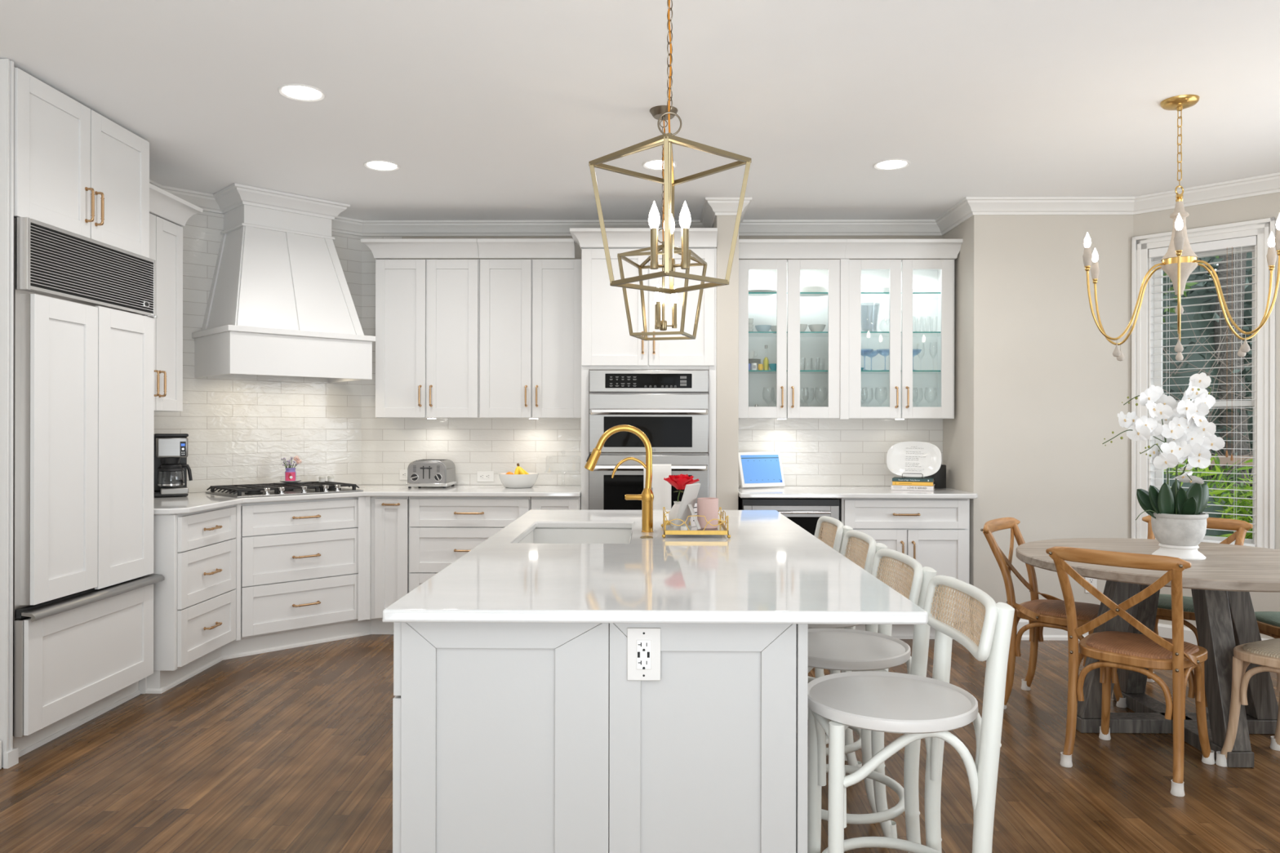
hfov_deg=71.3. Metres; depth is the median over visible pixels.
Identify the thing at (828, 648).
counter stool
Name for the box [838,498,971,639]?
base cabinet
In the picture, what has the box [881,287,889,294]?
bowl
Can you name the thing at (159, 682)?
baseboard
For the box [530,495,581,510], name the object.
base cabinet
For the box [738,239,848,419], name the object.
upper cabinet
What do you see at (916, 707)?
counter stool
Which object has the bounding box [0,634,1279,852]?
floor
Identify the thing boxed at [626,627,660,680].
outlet
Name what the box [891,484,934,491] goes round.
book
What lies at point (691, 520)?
greeting card
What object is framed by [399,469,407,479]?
outlet
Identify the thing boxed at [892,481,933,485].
book
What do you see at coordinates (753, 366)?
mug
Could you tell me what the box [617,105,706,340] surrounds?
lantern pendant
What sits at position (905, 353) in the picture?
upper cabinet
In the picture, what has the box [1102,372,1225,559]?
potted orchid
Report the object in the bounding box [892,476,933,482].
book
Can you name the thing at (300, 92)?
recessed light
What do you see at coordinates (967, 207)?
trim
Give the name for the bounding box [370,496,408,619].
base cabinet
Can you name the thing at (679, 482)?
vase
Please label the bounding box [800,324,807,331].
bowl
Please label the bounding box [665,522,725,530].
mirror
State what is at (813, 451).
backsplash
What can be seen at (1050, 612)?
dining chair
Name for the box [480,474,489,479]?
receptacle
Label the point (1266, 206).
wall
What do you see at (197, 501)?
countertop
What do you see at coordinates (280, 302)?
range hood
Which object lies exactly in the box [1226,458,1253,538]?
bush
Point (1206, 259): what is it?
tree
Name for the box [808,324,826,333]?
bowl
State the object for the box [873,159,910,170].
recessed light
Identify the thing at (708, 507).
tumbler
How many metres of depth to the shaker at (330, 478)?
5.91 m
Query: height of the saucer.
0.020 m
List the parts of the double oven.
oven door, oven door, handle, control panel, handle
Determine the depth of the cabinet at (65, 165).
3.65 m
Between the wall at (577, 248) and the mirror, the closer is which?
the mirror
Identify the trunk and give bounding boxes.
[1213,252,1248,511]
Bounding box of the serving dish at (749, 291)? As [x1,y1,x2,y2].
[748,289,776,296]
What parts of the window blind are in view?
rail, pull cord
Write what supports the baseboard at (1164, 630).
attached to the wall at (1266, 206)
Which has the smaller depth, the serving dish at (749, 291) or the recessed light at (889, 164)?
the recessed light at (889, 164)
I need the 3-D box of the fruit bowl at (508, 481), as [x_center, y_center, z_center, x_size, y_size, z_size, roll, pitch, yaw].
[-0.814,0.358,5.982,0.268,0.093,0.268,0,0,1]
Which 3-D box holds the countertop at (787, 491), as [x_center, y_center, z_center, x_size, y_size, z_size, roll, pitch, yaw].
[1.353,0.423,5.821,1.461,0.030,0.698,0,0,1]
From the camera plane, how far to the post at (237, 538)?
5.04 m
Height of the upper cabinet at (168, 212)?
1.150 m
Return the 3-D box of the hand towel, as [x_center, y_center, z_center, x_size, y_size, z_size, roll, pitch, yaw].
[0.107,0.516,5.506,0.170,0.576,0.053,0,0,1]
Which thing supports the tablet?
on the countertop at (787, 491)
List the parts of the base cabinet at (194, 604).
drawer, drawer, drawer, handle, handle, handle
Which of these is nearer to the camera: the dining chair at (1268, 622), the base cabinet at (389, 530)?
the dining chair at (1268, 622)
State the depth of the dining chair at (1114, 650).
3.38 m
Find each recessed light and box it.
[277,84,325,102]
[363,160,399,171]
[641,159,677,170]
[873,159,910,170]
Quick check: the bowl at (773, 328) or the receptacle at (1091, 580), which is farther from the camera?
the bowl at (773, 328)
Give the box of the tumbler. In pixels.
[697,497,718,528]
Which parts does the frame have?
easel leg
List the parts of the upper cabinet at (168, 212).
door, handle, handle, door, crown moulding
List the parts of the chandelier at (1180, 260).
bulb, bulb, arm, arm, bulb, arm, chain, arm, arm, bulb, bulb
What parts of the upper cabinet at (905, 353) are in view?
door, handle, crown moulding, handle, door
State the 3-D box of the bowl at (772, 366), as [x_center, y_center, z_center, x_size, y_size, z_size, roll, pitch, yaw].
[0.890,-0.398,5.948,0.064,0.045,0.064,0,0,1]
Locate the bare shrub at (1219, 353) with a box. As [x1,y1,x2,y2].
[1162,306,1253,502]
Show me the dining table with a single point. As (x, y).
(1221, 584)
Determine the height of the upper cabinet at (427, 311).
1.173 m
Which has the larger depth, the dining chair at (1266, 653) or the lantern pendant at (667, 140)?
the dining chair at (1266, 653)
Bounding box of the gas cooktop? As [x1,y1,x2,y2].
[205,480,363,497]
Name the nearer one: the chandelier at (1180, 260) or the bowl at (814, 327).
the chandelier at (1180, 260)
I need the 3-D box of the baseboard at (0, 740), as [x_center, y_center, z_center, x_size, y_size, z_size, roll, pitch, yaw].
[-2.512,1.261,0.234,0.025,0.110,6.400,0,0,1]
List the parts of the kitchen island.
door, drawer, panel, panel, panel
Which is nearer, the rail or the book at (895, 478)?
the book at (895, 478)
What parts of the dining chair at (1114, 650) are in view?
leg, leg, rail, seat, seat frame, leg, leg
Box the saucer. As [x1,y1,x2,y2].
[273,480,307,484]
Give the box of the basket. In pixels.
[159,457,180,463]
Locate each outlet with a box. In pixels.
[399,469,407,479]
[476,471,493,481]
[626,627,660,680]
[1084,577,1097,592]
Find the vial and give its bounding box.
[680,525,687,530]
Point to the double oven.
(670, 407)
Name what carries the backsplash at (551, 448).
attached to the wall at (577, 248)
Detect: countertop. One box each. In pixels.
[153,484,581,514]
[382,509,928,624]
[737,485,977,498]
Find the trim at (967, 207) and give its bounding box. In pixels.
[149,172,1279,236]
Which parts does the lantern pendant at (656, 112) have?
candle arm, bulb, candle arm, cage frame, stem, cord, chain, candle arm, bulb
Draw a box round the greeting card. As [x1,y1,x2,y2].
[689,502,697,526]
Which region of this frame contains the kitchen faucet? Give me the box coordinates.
[584,424,653,532]
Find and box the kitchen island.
[392,622,808,852]
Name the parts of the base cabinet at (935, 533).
door, handle, drawer, handle, handle, door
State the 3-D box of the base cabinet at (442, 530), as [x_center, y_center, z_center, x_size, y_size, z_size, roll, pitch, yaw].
[-1.066,0.822,5.856,0.766,0.772,0.638,0,0,1]
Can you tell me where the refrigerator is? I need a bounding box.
[13,217,164,751]
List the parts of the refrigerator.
door, kick plate, grille frame, freezer drawer, handle, door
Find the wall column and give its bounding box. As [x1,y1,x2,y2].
[713,215,738,510]
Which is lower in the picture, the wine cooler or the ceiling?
the wine cooler
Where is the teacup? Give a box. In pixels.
[748,318,753,324]
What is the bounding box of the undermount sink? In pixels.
[519,528,631,543]
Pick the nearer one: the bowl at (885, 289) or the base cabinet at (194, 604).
the base cabinet at (194, 604)
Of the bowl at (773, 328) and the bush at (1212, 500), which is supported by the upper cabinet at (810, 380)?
the bowl at (773, 328)
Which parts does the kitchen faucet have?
spout, filter spout, lever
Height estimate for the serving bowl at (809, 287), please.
0.066 m
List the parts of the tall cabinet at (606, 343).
door, handle, crown moulding, handle, door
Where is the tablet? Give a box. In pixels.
[738,451,785,488]
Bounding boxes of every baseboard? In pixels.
[0,740,1,768]
[146,618,393,693]
[973,619,1267,645]
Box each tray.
[661,506,730,537]
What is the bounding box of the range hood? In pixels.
[191,182,375,382]
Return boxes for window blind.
[1148,235,1257,546]
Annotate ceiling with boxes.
[0,0,1279,220]
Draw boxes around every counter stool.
[807,575,1014,852]
[808,515,853,760]
[808,529,887,813]
[808,548,937,852]
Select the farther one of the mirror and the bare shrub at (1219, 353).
the bare shrub at (1219, 353)
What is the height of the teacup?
0.040 m
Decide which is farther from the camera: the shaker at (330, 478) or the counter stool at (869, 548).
the shaker at (330, 478)
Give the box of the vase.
[663,474,699,526]
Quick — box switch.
[640,535,653,538]
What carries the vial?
on the tray at (668, 529)
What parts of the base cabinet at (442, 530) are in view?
drawer, drawer, handle, handle, drawer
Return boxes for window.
[1131,217,1275,549]
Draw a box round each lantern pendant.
[588,0,751,293]
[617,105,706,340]
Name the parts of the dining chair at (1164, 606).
leg, seat, seat frame, rail, leg, leg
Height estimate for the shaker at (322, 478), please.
0.078 m
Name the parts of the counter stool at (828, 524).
leg, cane panel, frame, leg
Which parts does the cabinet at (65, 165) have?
door, handle, handle, door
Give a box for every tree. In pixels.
[1162,252,1253,517]
[1195,255,1218,279]
[1197,254,1253,517]
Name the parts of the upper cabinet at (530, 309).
door, handle, crown moulding, handle, door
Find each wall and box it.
[402,235,942,486]
[942,214,1133,638]
[1133,192,1279,639]
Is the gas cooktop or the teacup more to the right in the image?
the teacup
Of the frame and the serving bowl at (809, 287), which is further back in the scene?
the serving bowl at (809, 287)
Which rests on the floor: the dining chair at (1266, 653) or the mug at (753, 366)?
the dining chair at (1266, 653)
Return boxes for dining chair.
[980,517,1126,709]
[1045,546,1214,796]
[1142,515,1253,712]
[1215,638,1279,767]
[1254,611,1279,638]
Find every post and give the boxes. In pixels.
[233,503,240,640]
[358,496,371,621]
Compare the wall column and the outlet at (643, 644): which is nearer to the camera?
the outlet at (643, 644)
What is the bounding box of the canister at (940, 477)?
[924,464,946,488]
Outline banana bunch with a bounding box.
[514,463,528,474]
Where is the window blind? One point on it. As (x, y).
(1246, 242)
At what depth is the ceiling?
3.78 m
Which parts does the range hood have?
crown moulding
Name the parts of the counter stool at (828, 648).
seat, leg, cane panel, frame, leg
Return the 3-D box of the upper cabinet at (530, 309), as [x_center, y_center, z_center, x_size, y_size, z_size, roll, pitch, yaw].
[-0.714,-0.640,6.004,0.695,1.173,0.395,0,0,1]
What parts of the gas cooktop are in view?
burner, knob, knob, knob, knob, burner, knob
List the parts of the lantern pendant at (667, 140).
bulb, candle arm, stem, bulb, cord, chain, cage frame, candle arm, bulb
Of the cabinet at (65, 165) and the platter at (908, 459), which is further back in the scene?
the platter at (908, 459)
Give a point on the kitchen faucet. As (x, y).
(646, 496)
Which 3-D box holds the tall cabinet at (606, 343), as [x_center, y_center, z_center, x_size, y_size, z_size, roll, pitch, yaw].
[0.024,0.045,5.852,0.915,2.550,0.677,0,0,1]
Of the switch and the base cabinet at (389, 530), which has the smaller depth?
the switch
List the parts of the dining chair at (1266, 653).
leg, seat frame, seat, leg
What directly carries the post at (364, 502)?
attached to the base cabinet at (300, 558)
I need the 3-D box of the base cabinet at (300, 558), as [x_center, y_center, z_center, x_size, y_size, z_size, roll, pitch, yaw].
[-2.172,0.820,5.506,0.745,0.772,0.588,0,0,-44]
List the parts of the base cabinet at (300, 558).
drawer, drawer, drawer, handle, handle, handle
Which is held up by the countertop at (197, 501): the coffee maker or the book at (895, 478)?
the coffee maker
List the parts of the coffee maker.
lid, carafe handle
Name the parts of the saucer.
dish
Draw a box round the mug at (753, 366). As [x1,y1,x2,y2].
[751,363,756,370]
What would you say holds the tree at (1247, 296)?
on the ground
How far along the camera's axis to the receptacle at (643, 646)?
2.02 m
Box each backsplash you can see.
[154,210,361,493]
[361,236,581,485]
[738,418,942,486]
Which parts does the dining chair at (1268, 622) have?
seat, seat frame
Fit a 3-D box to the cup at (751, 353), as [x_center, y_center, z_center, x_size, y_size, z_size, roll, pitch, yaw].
[0.747,-0.486,6.036,0.068,0.052,0.078,0,0,-37]
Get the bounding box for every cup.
[748,351,757,359]
[757,364,763,370]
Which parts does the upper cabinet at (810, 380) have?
door, handle, handle, crown moulding, door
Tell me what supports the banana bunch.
in the fruit bowl at (508, 481)
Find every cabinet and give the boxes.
[0,58,149,768]
[149,183,203,412]
[150,505,235,671]
[240,496,361,638]
[360,238,485,418]
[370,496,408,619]
[408,496,530,592]
[476,238,581,419]
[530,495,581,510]
[569,227,717,510]
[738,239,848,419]
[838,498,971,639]
[844,239,963,419]
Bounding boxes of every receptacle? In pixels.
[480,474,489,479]
[636,640,651,669]
[1088,577,1093,586]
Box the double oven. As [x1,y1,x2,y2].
[588,369,708,510]
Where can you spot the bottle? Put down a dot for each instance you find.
(766, 362)
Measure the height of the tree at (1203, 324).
4.270 m
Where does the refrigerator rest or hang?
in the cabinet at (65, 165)
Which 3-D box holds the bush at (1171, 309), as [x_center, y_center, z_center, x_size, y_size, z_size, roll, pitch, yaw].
[4.503,-0.129,8.266,1.197,3.654,0.900,0,0,1]
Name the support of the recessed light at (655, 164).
in the ceiling
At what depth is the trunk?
8.57 m
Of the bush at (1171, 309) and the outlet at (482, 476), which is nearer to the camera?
the outlet at (482, 476)
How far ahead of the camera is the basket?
5.10 m
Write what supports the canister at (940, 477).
on the countertop at (787, 491)
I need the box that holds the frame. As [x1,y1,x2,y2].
[673,483,701,529]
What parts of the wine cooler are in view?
pane, handle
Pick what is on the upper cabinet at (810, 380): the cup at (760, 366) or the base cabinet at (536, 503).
the cup at (760, 366)
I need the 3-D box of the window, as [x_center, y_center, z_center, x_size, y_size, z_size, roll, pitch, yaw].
[3.353,-0.192,5.319,0.170,1.975,0.755,0,0,-44]
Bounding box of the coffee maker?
[153,433,192,497]
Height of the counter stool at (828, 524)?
0.940 m
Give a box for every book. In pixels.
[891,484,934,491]
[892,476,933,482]
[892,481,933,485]
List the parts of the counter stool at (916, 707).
leg, leg, seat, leg, cane panel, frame, leg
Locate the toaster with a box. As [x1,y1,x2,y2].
[405,459,456,488]
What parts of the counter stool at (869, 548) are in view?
seat, leg, cane panel, frame, leg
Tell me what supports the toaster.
on the countertop at (197, 501)
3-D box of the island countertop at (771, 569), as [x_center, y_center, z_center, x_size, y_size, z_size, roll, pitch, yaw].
[0.047,0.421,3.178,1.211,0.030,2.413,0,0,1]
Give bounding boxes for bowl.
[498,472,538,488]
[755,324,771,331]
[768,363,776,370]
[770,325,776,333]
[800,284,827,296]
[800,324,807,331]
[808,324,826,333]
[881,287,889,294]
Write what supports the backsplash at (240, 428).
attached to the wall
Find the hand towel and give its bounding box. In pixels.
[643,463,671,510]
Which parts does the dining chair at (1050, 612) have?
leg, rail, leg, seat frame, seat, leg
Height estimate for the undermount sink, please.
0.196 m
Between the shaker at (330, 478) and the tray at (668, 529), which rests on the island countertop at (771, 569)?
the tray at (668, 529)
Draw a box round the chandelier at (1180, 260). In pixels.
[1082,94,1279,360]
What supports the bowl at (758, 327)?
on the upper cabinet at (810, 380)
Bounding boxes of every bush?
[1162,271,1198,322]
[1164,453,1252,538]
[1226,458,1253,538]
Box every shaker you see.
[318,475,325,482]
[327,475,333,481]
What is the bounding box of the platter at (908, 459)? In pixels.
[886,441,941,477]
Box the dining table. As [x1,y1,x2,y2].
[1016,537,1279,767]
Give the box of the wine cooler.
[737,496,839,544]
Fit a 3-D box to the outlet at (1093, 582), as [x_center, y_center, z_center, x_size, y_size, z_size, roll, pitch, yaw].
[2.810,0.975,5.557,0.072,0.116,0.008,0,0,1]
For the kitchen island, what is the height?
0.883 m
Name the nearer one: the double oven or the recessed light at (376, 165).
the recessed light at (376, 165)
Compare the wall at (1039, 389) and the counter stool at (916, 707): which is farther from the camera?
the wall at (1039, 389)
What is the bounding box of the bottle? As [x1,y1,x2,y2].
[763,345,768,370]
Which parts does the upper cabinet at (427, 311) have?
door, handle, crown moulding, handle, door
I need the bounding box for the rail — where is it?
[1177,455,1253,465]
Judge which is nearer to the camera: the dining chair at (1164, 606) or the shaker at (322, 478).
the dining chair at (1164, 606)

